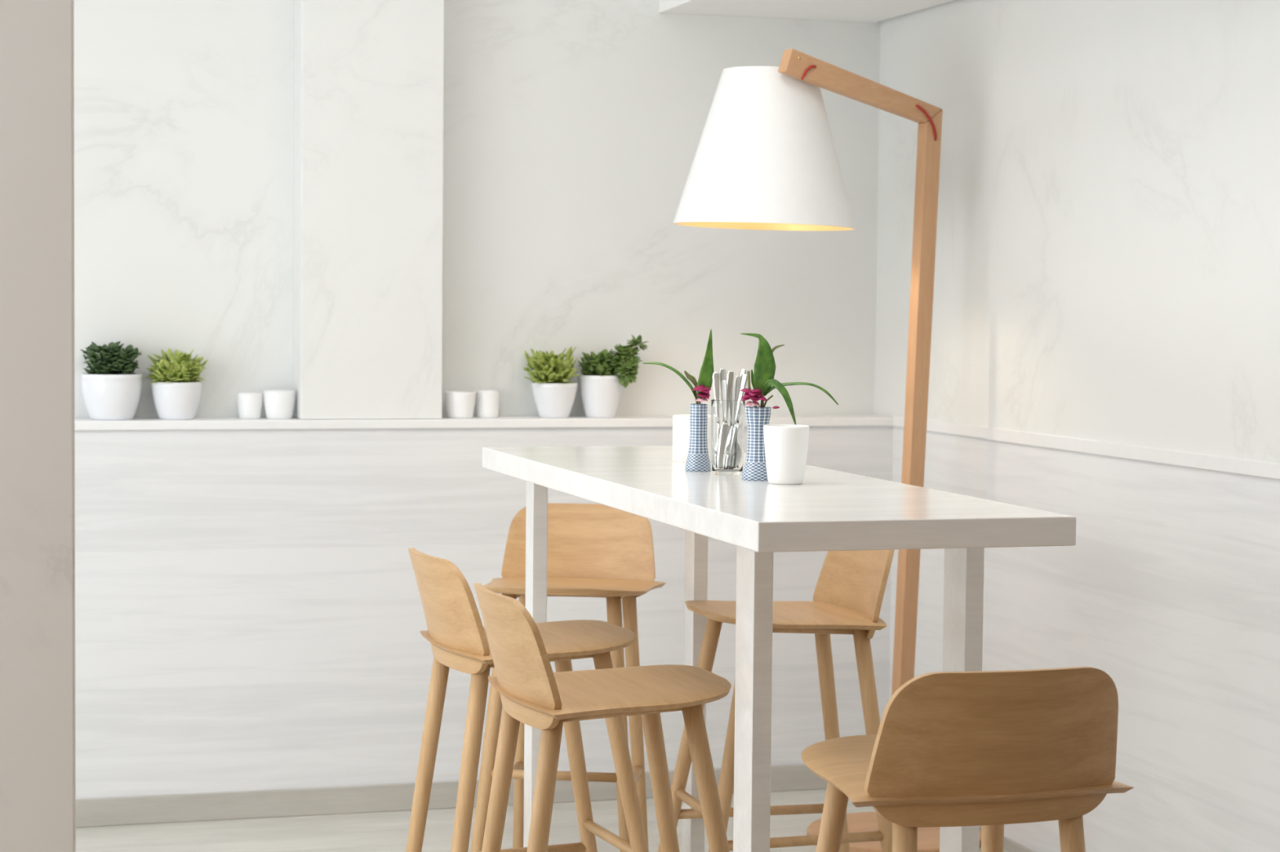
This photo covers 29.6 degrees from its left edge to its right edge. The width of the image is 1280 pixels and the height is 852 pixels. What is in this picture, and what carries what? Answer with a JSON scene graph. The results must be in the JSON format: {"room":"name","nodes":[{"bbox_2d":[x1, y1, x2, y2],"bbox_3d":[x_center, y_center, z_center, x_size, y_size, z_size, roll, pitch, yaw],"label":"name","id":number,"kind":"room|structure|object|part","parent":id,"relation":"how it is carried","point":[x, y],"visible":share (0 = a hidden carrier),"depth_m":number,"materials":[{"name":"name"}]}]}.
{"room":"cafe","nodes":[
{"label":"cafe","id":0,"kind":"room"},
{"bbox_2d":[0,0,75,851],"bbox_3d":[-1.027,-0.092,3.304,0.480,2.748,0.320,0,3,-17],"label":"wall pillar","id":1,"kind":"structure","parent":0,"point":[37,760],"depth_m":3.21,"materials":[{"name":"paint"}]},
{"bbox_2d":[293,0,444,419],"bbox_3d":[-0.772,-0.836,6.889,0.405,1.628,0.145,0,3,-17],"label":"wall column","id":2,"kind":"structure","parent":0,"point":[369,74],"depth_m":6.83,"materials":[{"name":"white stone"}]},
{"bbox_2d":[74,0,879,417],"bbox_3d":[-1.376,-0.829,6.890,4.906,1.655,0.200,0,3,-17],"label":"wall","id":3,"kind":"structure","parent":0,"point":[573,130],"depth_m":7.09,"materials":[{"name":"white stone"}]},
{"bbox_2d":[75,426,893,799],"bbox_3d":[-1.368,0.549,6.890,4.906,1.094,0.350,0,3,-17],"label":"wall","id":4,"kind":"structure","parent":0,"point":[250,615],"depth_m":6.84,"materials":[{"name":"white wood"}]},
{"bbox_2d":[75,764,827,827],"bbox_3d":[-1.363,1.066,6.730,4.420,0.077,0.012,0,3,-17],"label":"baseboard","id":5,"kind":"structure","parent":4,"relation":"attached to","point":[158,809],"depth_m":6.85,"materials":[{"name":"grey wood"}]},
{"bbox_2d":[75,414,893,431],"bbox_3d":[-1.373,-0.006,6.747,4.420,0.026,0.161,0,3,-17],"label":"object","id":6,"kind":"structure","parent":4,"relation":"on","point":[644,421],"depth_m":6.90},
{"bbox_2d":[80,341,142,420],"bbox_3d":[-1.462,-0.126,6.705,0.174,0.217,0.183,0,3,-17],"label":"potted succulent","id":7,"kind":"object","parent":6,"relation":"on","point":[110,390],"visible":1,"depth_m":6.65,"materials":[{"name":"white ceramic"}]},
{"bbox_2d":[80,373,142,420],"bbox_3d":[-1.464,-0.082,6.712,0.168,0.127,0.168,0,3,-17],"label":"pot","id":8,"kind":"object","parent":7,"relation":"attached to","point":[106,396],"depth_m":6.65,"materials":[{"name":"white ceramic"}]},
{"bbox_2d":[145,348,208,420],"bbox_3d":[-1.286,-0.116,6.741,0.172,0.196,0.188,0,3,-17],"label":"potted plant","id":9,"kind":"object","parent":6,"relation":"on","point":[176,390],"visible":1,"depth_m":6.71,"materials":[{"name":"plant"}]},
{"bbox_2d":[151,381,201,420],"bbox_3d":[-1.293,-0.071,6.763,0.139,0.105,0.139,0,3,-17],"label":"pot","id":10,"kind":"object","parent":9,"relation":"attached to","point":[173,400],"depth_m":6.71,"materials":[{"name":"white ceramic"}]},
{"bbox_2d":[236,392,262,418],"bbox_3d":[-1.102,-0.058,6.842,0.072,0.073,0.072,0,3,-17],"label":"candle cup","id":11,"kind":"object","parent":6,"relation":"on","point":[249,404],"visible":1,"depth_m":6.82,"materials":[{"name":"white ceramic"}]},
{"bbox_2d":[263,390,295,419],"bbox_3d":[-1.020,-0.061,6.851,0.089,0.080,0.089,0,3,-17],"label":"candle cup","id":12,"kind":"object","parent":6,"relation":"on","point":[278,404],"visible":1,"depth_m":6.82,"materials":[{"name":"white ceramic"}]},
{"bbox_2d":[444,391,475,418],"bbox_3d":[-0.519,-0.061,6.995,0.089,0.076,0.089,0,3,-17],"label":"candle cup","id":13,"kind":"object","parent":6,"relation":"on","point":[459,404],"visible":1,"depth_m":6.96,"materials":[{"name":"white ceramic"}]},
{"bbox_2d":[475,390,499,417],"bbox_3d":[-0.443,-0.064,7.041,0.068,0.079,0.068,0,3,-17],"label":"candle cup","id":14,"kind":"object","parent":6,"relation":"on","point":[486,401],"visible":1,"depth_m":7.01,"materials":[{"name":"white ceramic"}]},
{"bbox_2d":[523,346,579,417],"bbox_3d":[-0.256,-0.129,7.060,0.157,0.209,0.176,0,3,-17],"label":"potted plant","id":15,"kind":"object","parent":6,"relation":"on","point":[553,396],"visible":1,"depth_m":7.03,"materials":[{"name":"plant"}]},
{"bbox_2d":[531,382,577,417],"bbox_3d":[-0.250,-0.076,7.077,0.135,0.102,0.135,0,3,-17],"label":"pot","id":16,"kind":"object","parent":15,"relation":"attached to","point":[552,399],"depth_m":7.03,"materials":[{"name":"white ceramic"}]},
{"bbox_2d":[577,334,648,417],"bbox_3d":[-0.079,-0.147,7.112,0.208,0.244,0.158,0,3,-5],"label":"potted succulent","id":17,"kind":"object","parent":6,"relation":"on","point":[601,385],"visible":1,"depth_m":7.07,"materials":[{"name":"white ceramic"}]},
{"bbox_2d":[578,374,622,417],"bbox_3d":[-0.115,-0.088,7.119,0.133,0.124,0.133,0,3,-17],"label":"pot","id":18,"kind":"object","parent":17,"relation":"attached to","point":[601,394],"depth_m":7.07,"materials":[{"name":"white ceramic"}]},
{"bbox_2d":[75,789,1008,851],"bbox_3d":[-0.849,1.241,5.160,4.906,0.100,4.230,0,3,-17],"label":"floor","id":19,"kind":"structure","parent":0,"point":[385,831],"depth_m":6.65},
{"bbox_2d":[405,547,648,851],"bbox_3d":[-0.234,0.731,5.144,0.519,0.938,0.455,-1,3,-21],"label":"bar stool","id":20,"kind":"object","parent":19,"relation":"on","point":[456,634],"visible":0.95,"depth_m":5.04,"materials":[{"name":"brown wood"}]},
{"bbox_3d":[-0.471,0.822,5.216,0.135,0.742,0.036,1,3,-1],"label":"leg","id":21,"kind":"part","parent":20,"relation":"part of","materials":[{"name":"brown wood"}]},
{"bbox_3d":[-0.417,0.383,5.052,0.093,0.236,0.400,-1,3,-21],"label":"backrest","id":22,"kind":"part","parent":20,"relation":"part of","materials":[{"name":"brown wood"}]},
{"bbox_3d":[-0.362,0.837,4.939,0.135,0.742,0.036,-2,4,-41],"label":"leg","id":23,"kind":"part","parent":20,"relation":"part of","materials":[{"name":"brown wood"}]},
{"bbox_3d":[-0.236,0.450,5.127,0.412,0.038,0.455,-1,3,-21],"label":"seat","id":24,"kind":"part","parent":20,"relation":"part of","materials":[{"name":"brown wood"}]},
{"bbox_3d":[-0.302,0.939,5.305,0.414,0.022,0.023,-1,3,-24],"label":"rail","id":25,"kind":"part","parent":20,"relation":"part of","materials":[{"name":"brown wood"}]},
{"bbox_3d":[-0.205,0.479,5.005,0.266,0.032,0.020,-1,3,-22],"label":"seat rail","id":26,"kind":"part","parent":20,"relation":"part of","materials":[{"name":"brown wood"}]},
{"bbox_3d":[-0.131,0.811,5.361,0.037,0.756,0.185,3,4,44],"label":"leg","id":27,"kind":"part","parent":20,"relation":"part of","materials":[{"name":"brown wood"}]},
{"bbox_3d":[-0.014,0.828,5.063,0.185,0.756,0.037,1,3,3],"label":"leg","id":28,"kind":"part","parent":20,"relation":"part of","materials":[{"name":"brown wood"}]},
{"bbox_2d":[470,502,666,851],"bbox_3d":[-0.183,0.682,6.092,0.455,0.938,0.519,1,3,7],"label":"bar stool","id":29,"kind":"object","parent":19,"relation":"on","point":[595,550],"visible":0.75,"depth_m":6.25,"materials":[{"name":"brown wood"}]},
{"bbox_3d":[-0.365,0.779,5.944,0.037,0.756,0.185,2,3,32],"label":"leg","id":30,"kind":"part","parent":29,"relation":"part of","materials":[{"name":"brown wood"}]},
{"bbox_3d":[-0.347,0.895,6.130,0.023,0.022,0.414,1,3,10],"label":"rail","id":31,"kind":"part","parent":29,"relation":"part of","materials":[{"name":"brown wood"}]},
{"bbox_3d":[-0.307,0.767,6.309,0.036,0.742,0.135,0,3,-13],"label":"leg","id":32,"kind":"part","parent":29,"relation":"part of","materials":[{"name":"brown wood"}]},
{"bbox_3d":[-0.179,0.401,6.082,0.455,0.038,0.412,1,3,7],"label":"seat","id":33,"kind":"part","parent":29,"relation":"part of","materials":[{"name":"brown wood"}]},
{"bbox_3d":[-0.154,0.322,6.272,0.400,0.236,0.093,1,3,7],"label":"backrest","id":34,"kind":"part","parent":29,"relation":"part of","materials":[{"name":"brown wood"}]},
{"bbox_3d":[-0.047,0.784,5.904,0.037,0.756,0.185,0,3,-17],"label":"leg","id":35,"kind":"part","parent":29,"relation":"part of","materials":[{"name":"brown wood"}]},
{"bbox_3d":[-0.011,0.772,6.271,0.036,0.742,0.135,2,3,27],"label":"leg","id":36,"kind":"part","parent":29,"relation":"part of","materials":[{"name":"brown wood"}]},
{"bbox_3d":[-0.021,0.901,6.089,0.023,0.022,0.414,1,3,5],"label":"rail","id":37,"kind":"part","parent":29,"relation":"part of","materials":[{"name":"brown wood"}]},
{"bbox_2d":[473,582,731,851],"bbox_3d":[-0.055,0.766,4.507,0.519,0.938,0.455,0,3,-18],"label":"bar stool","id":38,"kind":"object","parent":19,"relation":"on","point":[531,695],"visible":1,"depth_m":4.39,"materials":[{"name":"brown wood"}]},
{"bbox_3d":[-0.287,0.856,4.593,0.135,0.742,0.036,1,3,2],"label":"leg","id":39,"kind":"part","parent":38,"relation":"part of","materials":[{"name":"brown wood"}]},
{"bbox_3d":[-0.242,0.417,4.427,0.093,0.236,0.400,0,3,-18],"label":"backrest","id":40,"kind":"part","parent":38,"relation":"part of","materials":[{"name":"brown wood"}]},
{"bbox_3d":[-0.195,0.871,4.310,0.135,0.742,0.036,-2,4,-38],"label":"leg","id":41,"kind":"part","parent":38,"relation":"part of","materials":[{"name":"brown wood"}]},
{"bbox_3d":[-0.057,0.484,4.491,0.412,0.038,0.455,0,3,-18],"label":"seat","id":42,"kind":"part","parent":38,"relation":"part of","materials":[{"name":"brown wood"}]},
{"bbox_3d":[-0.033,0.513,4.367,0.266,0.032,0.020,0,3,-19],"label":"seat rail","id":43,"kind":"part","parent":38,"relation":"part of","materials":[{"name":"brown wood"}]},
{"bbox_3d":[0.060,0.847,4.718,0.185,0.756,0.037,-2,4,-43],"label":"leg","id":44,"kind":"part","parent":38,"relation":"part of","materials":[{"name":"brown wood"}]},
{"bbox_3d":[0.160,0.863,4.414,0.185,0.756,0.037,1,3,7],"label":"leg","id":45,"kind":"part","parent":38,"relation":"part of","materials":[{"name":"brown wood"}]},
{"bbox_2d":[657,549,894,851],"bbox_3d":[0.319,0.712,5.615,0.519,0.938,0.455,0,3,-16],"label":"bar stool","id":46,"kind":"object","parent":19,"relation":"on","point":[849,592],"visible":0.76,"depth_m":5.59,"materials":[{"name":"brown wood"}]},
{"bbox_3d":[0.106,0.795,5.726,0.185,0.756,0.037,1,3,9],"label":"leg","id":47,"kind":"part","parent":46,"relation":"part of","materials":[{"name":"brown wood"}]},
{"bbox_3d":[0.194,0.812,5.418,0.185,0.756,0.037,-2,4,-41],"label":"leg","id":48,"kind":"part","parent":46,"relation":"part of","materials":[{"name":"brown wood"}]},
{"bbox_3d":[0.278,0.919,5.785,0.414,0.022,0.023,0,3,-13],"label":"rail","id":49,"kind":"part","parent":46,"relation":"part of","materials":[{"name":"brown wood"}]},
{"bbox_3d":[0.326,0.431,5.601,0.412,0.038,0.455,0,3,-16],"label":"seat","id":50,"kind":"part","parent":46,"relation":"part of","materials":[{"name":"brown wood"}]},
{"bbox_3d":[0.367,0.937,5.470,0.414,0.022,0.023,0,3,-18],"label":"rail","id":51,"kind":"part","parent":46,"relation":"part of","materials":[{"name":"brown wood"}]},
{"bbox_3d":[0.376,0.460,5.485,0.266,0.032,0.020,0,3,-15],"label":"seat rail","id":52,"kind":"part","parent":46,"relation":"part of","materials":[{"name":"brown wood"}]},
{"bbox_3d":[0.464,0.800,5.816,0.135,0.742,0.036,-2,4,-36],"label":"leg","id":53,"kind":"part","parent":46,"relation":"part of","materials":[{"name":"brown wood"}]},
{"bbox_3d":[0.515,0.361,5.651,0.093,0.236,0.400,0,3,-16],"label":"backrest","id":54,"kind":"part","parent":46,"relation":"part of","materials":[{"name":"brown wood"}]},
{"bbox_3d":[0.545,0.816,5.529,0.135,0.742,0.036,1,3,4],"label":"leg","id":55,"kind":"part","parent":46,"relation":"part of","materials":[{"name":"brown wood"}]},
{"bbox_2d":[482,445,1075,851],"bbox_3d":[0.167,0.657,4.853,0.553,1.118,1.948,0,3,-17],"label":"bar table","id":56,"kind":"object","parent":19,"relation":"on","point":[831,510],"visible":0.69,"depth_m":4.26,"materials":[{"name":"white wood"}]},
{"bbox_3d":[-0.246,0.633,5.698,0.036,1.070,0.070,0,3,-17],"label":"leg","id":57,"kind":"part","parent":56,"relation":"part of","materials":[{"name":"white wood"}]},
{"bbox_2d":[672,414,711,462],"bbox_3d":[0.115,0.022,5.245,0.088,0.108,0.088,0,3,-17],"label":"tumbler","id":58,"kind":"object","parent":56,"relation":"on","point":[681,423],"visible":0.47,"depth_m":5.21,"materials":[{"name":"white ceramic"}]},
{"bbox_3d":[0.132,0.631,5.811,0.036,1.070,0.070,0,3,-17],"label":"leg","id":59,"kind":"part","parent":56,"relation":"part of","materials":[{"name":"white wood"}]},
{"bbox_2d":[684,404,711,471],"bbox_3d":[0.119,0.023,4.948,0.053,0.137,0.053,0,3,-17],"label":"bud vase","id":60,"kind":"object","parent":56,"relation":"on","point":[698,459],"visible":1,"depth_m":4.93,"materials":[{"name":"blue ceramic"}]},
{"bbox_2d":[642,328,713,404],"bbox_3d":[0.078,-0.068,4.932,0.145,0.260,0.033,1,3,0],"label":"sprig","id":61,"kind":"object","parent":60,"relation":"in","point":[704,385],"visible":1,"depth_m":4.94,"materials":[{"name":"green plant"}]},
{"bbox_3d":[0.117,-0.009,4.946,0.014,0.142,0.006,0,3,-9],"label":"stem","id":62,"kind":"part","parent":61,"relation":"part of","materials":[{"name":"plant"}]},
{"bbox_2d":[711,399,745,475],"bbox_3d":[0.176,0.022,4.850,0.068,0.150,0.068,0,3,-17],"label":"glass","id":63,"kind":"object","parent":56,"relation":"on","point":[727,417],"visible":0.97,"depth_m":4.82,"materials":[{"name":"clear glass"}]},
{"bbox_2d":[711,372,719,399],"bbox_3d":[0.158,-0.011,4.855,0.030,0.195,0.004,1,3,11],"label":"fork","id":64,"kind":"object","parent":63,"relation":"in","point":[715,376],"visible":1,"depth_m":4.85,"materials":[{"name":"metal"}]},
{"bbox_2d":[719,368,726,400],"bbox_3d":[0.172,-0.015,4.863,0.033,0.201,0.012,0,3,-17],"label":"spoon","id":65,"kind":"object","parent":63,"relation":"in","point":[722,374],"visible":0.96,"depth_m":4.86,"materials":[{"name":"metal"}]},
{"bbox_2d":[721,379,727,400],"bbox_3d":[0.172,-0.003,4.847,0.016,0.180,0.041,1,3,16],"label":"knife","id":66,"kind":"object","parent":63,"relation":"in","point":[724,386],"visible":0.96,"depth_m":4.83,"materials":[{"name":"metal"}]},
{"bbox_2d":[726,370,733,400],"bbox_3d":[0.171,-0.012,4.844,0.033,0.197,0.006,0,3,-9],"label":"knife","id":67,"kind":"object","parent":63,"relation":"in","point":[730,377],"visible":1,"depth_m":4.84,"materials":[{"name":"metal"}]},
{"bbox_2d":[729,385,733,400],"bbox_3d":[0.185,-0.005,4.864,0.022,0.184,0.028,0,3,-17],"label":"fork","id":68,"kind":"object","parent":63,"relation":"in","point":[731,395],"visible":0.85,"depth_m":4.87,"materials":[{"name":"metal"}]},
{"bbox_2d":[733,376,741,400],"bbox_3d":[0.185,-0.006,4.836,0.039,0.189,0.003,-1,3,-26],"label":"fork","id":69,"kind":"object","parent":63,"relation":"in","point":[738,379],"visible":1,"depth_m":4.84,"materials":[{"name":"metal"}]},
{"bbox_2d":[737,373,747,400],"bbox_3d":[0.190,-0.009,4.838,0.049,0.192,0.012,0,3,-9],"label":"knife","id":70,"kind":"object","parent":63,"relation":"in","point":[744,378],"visible":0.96,"depth_m":4.84,"materials":[{"name":"metal"}]},
{"bbox_2d":[739,368,746,376],"bbox_3d":[0.193,-0.014,4.855,0.034,0.202,0.026,2,3,23],"label":"spoon","id":71,"kind":"object","parent":63,"relation":"in","point":[742,371],"visible":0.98,"depth_m":4.86,"materials":[{"name":"metal"}]},
{"bbox_3d":[0.194,0.714,4.222,0.036,1.070,0.095,0,3,-17],"label":"leg","id":72,"kind":"part","parent":56,"relation":"part of","materials":[{"name":"white wood"}]},
{"bbox_2d":[742,406,771,480],"bbox_3d":[0.229,0.034,4.715,0.060,0.142,0.060,0,3,-17],"label":"bud vase","id":73,"kind":"object","parent":56,"relation":"on","point":[755,467],"visible":0.84,"depth_m":4.70,"materials":[{"name":"blue ceramic"}]},
{"bbox_2d":[740,333,838,424],"bbox_3d":[0.289,-0.051,4.695,0.192,0.255,0.049,1,3,0],"label":"sprig","id":74,"kind":"object","parent":73,"relation":"in","point":[762,380],"visible":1,"depth_m":4.70,"materials":[{"name":"green plant"}]},
{"bbox_3d":[0.233,-0.016,4.710,0.052,0.182,0.011,1,3,0],"label":"stem","id":75,"kind":"part","parent":74,"relation":"part of","materials":[{"name":"plant"}]},
{"bbox_2d":[764,424,808,484],"bbox_3d":[0.279,0.055,4.627,0.087,0.111,0.087,0,3,-17],"label":"tumbler","id":76,"kind":"object","parent":56,"relation":"on","point":[786,446],"visible":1,"depth_m":4.59,"materials":[{"name":"white ceramic"}]},
{"bbox_3d":[0.572,0.712,4.334,0.036,1.070,0.095,0,3,-17],"label":"leg","id":77,"kind":"part","parent":56,"relation":"part of","materials":[{"name":"white wood"}]},
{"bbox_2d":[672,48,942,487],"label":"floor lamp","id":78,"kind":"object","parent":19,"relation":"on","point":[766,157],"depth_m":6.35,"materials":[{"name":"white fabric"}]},
{"bbox_3d":[0.339,-0.740,6.471,0.490,0.413,0.490,1,3,-17],"label":"lamp shade","id":79,"kind":"part","parent":78,"relation":"part of","materials":[{"name":"white fabric"}]},
{"bbox_3d":[0.441,-0.921,6.314,0.047,0.040,0.013,-1,3,-27],"label":"cord","id":80,"kind":"part","parent":78,"relation":"part of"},
{"bbox_3d":[0.588,-0.900,6.430,0.518,0.170,0.038,-1,3,-32],"label":"arm","id":81,"kind":"part","parent":78,"relation":"part of","materials":[{"name":"brown wood"}]},
{"bbox_3d":[0.772,-0.817,6.523,0.073,0.095,0.013,-1,4,-32],"label":"cord","id":82,"kind":"part","parent":78,"relation":"part of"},
{"bbox_2d":[800,666,1133,851],"bbox_3d":[0.472,0.810,3.759,0.455,0.938,0.519,0,3,-17],"label":"bar stool","id":83,"kind":"object","parent":19,"relation":"on","point":[990,750],"visible":1,"depth_m":3.54,"materials":[{"name":"brown wood"}]},
{"bbox_3d":[0.267,0.892,3.885,0.037,0.756,0.185,-2,4,-41],"label":"leg","id":84,"kind":"part","parent":83,"relation":"part of","materials":[{"name":"brown wood"}]},
{"bbox_3d":[0.384,0.917,3.535,0.036,0.742,0.135,1,3,3],"label":"leg","id":85,"kind":"part","parent":83,"relation":"part of","materials":[{"name":"brown wood"}]},
{"bbox_3d":[0.476,0.529,3.740,0.455,0.038,0.412,0,3,-17],"label":"seat","id":86,"kind":"part","parent":83,"relation":"part of","materials":[{"name":"brown wood"}]},
{"bbox_3d":[0.532,0.470,3.549,0.400,0.236,0.093,0,3,-17],"label":"backrest","id":87,"kind":"part","parent":83,"relation":"part of","materials":[{"name":"brown wood"}]},
{"bbox_3d":[0.575,0.890,3.976,0.037,0.756,0.185,1,3,8],"label":"leg","id":88,"kind":"part","parent":83,"relation":"part of","materials":[{"name":"brown wood"}]},
{"bbox_3d":[0.669,0.916,3.620,0.036,0.742,0.135,-2,4,-37],"label":"leg","id":89,"kind":"part","parent":83,"relation":"part of","materials":[{"name":"brown wood"}]},
{"bbox_2d":[874,0,1279,851],"bbox_3d":[1.952,-0.079,3.624,0.200,2.750,8.030,0,3,-17],"label":"wall","id":90,"kind":"structure","parent":0,"point":[1107,261],"depth_m":5.90,"materials":[{"name":"white paint"}]},
{"bbox_2d":[658,0,955,22],"bbox_3d":[0.779,-1.372,5.972,0.692,0.431,2.729,0,3,-17],"label":"ceiling","id":91,"kind":"structure","parent":90,"relation":"attached to","point":[852,11],"depth_m":7.06,"materials":[{"name":"white paint"}]},
{"bbox_2d":[979,826,1035,851],"bbox_3d":[1.867,1.284,3.588,0.026,0.030,7.867,0,3,-17],"label":"baseboard","id":92,"kind":"structure","parent":90,"relation":"attached to","point":[1011,846],"depth_m":6.46,"materials":[{"name":"white"}]},
{"bbox_2d":[893,414,1279,479],"bbox_3d":[1.880,0.189,3.532,0.022,0.035,7.867,0,3,-17],"label":"trim","id":93,"kind":"structure","parent":90,"relation":"attached to","point":[1178,458],"depth_m":5.93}
]}

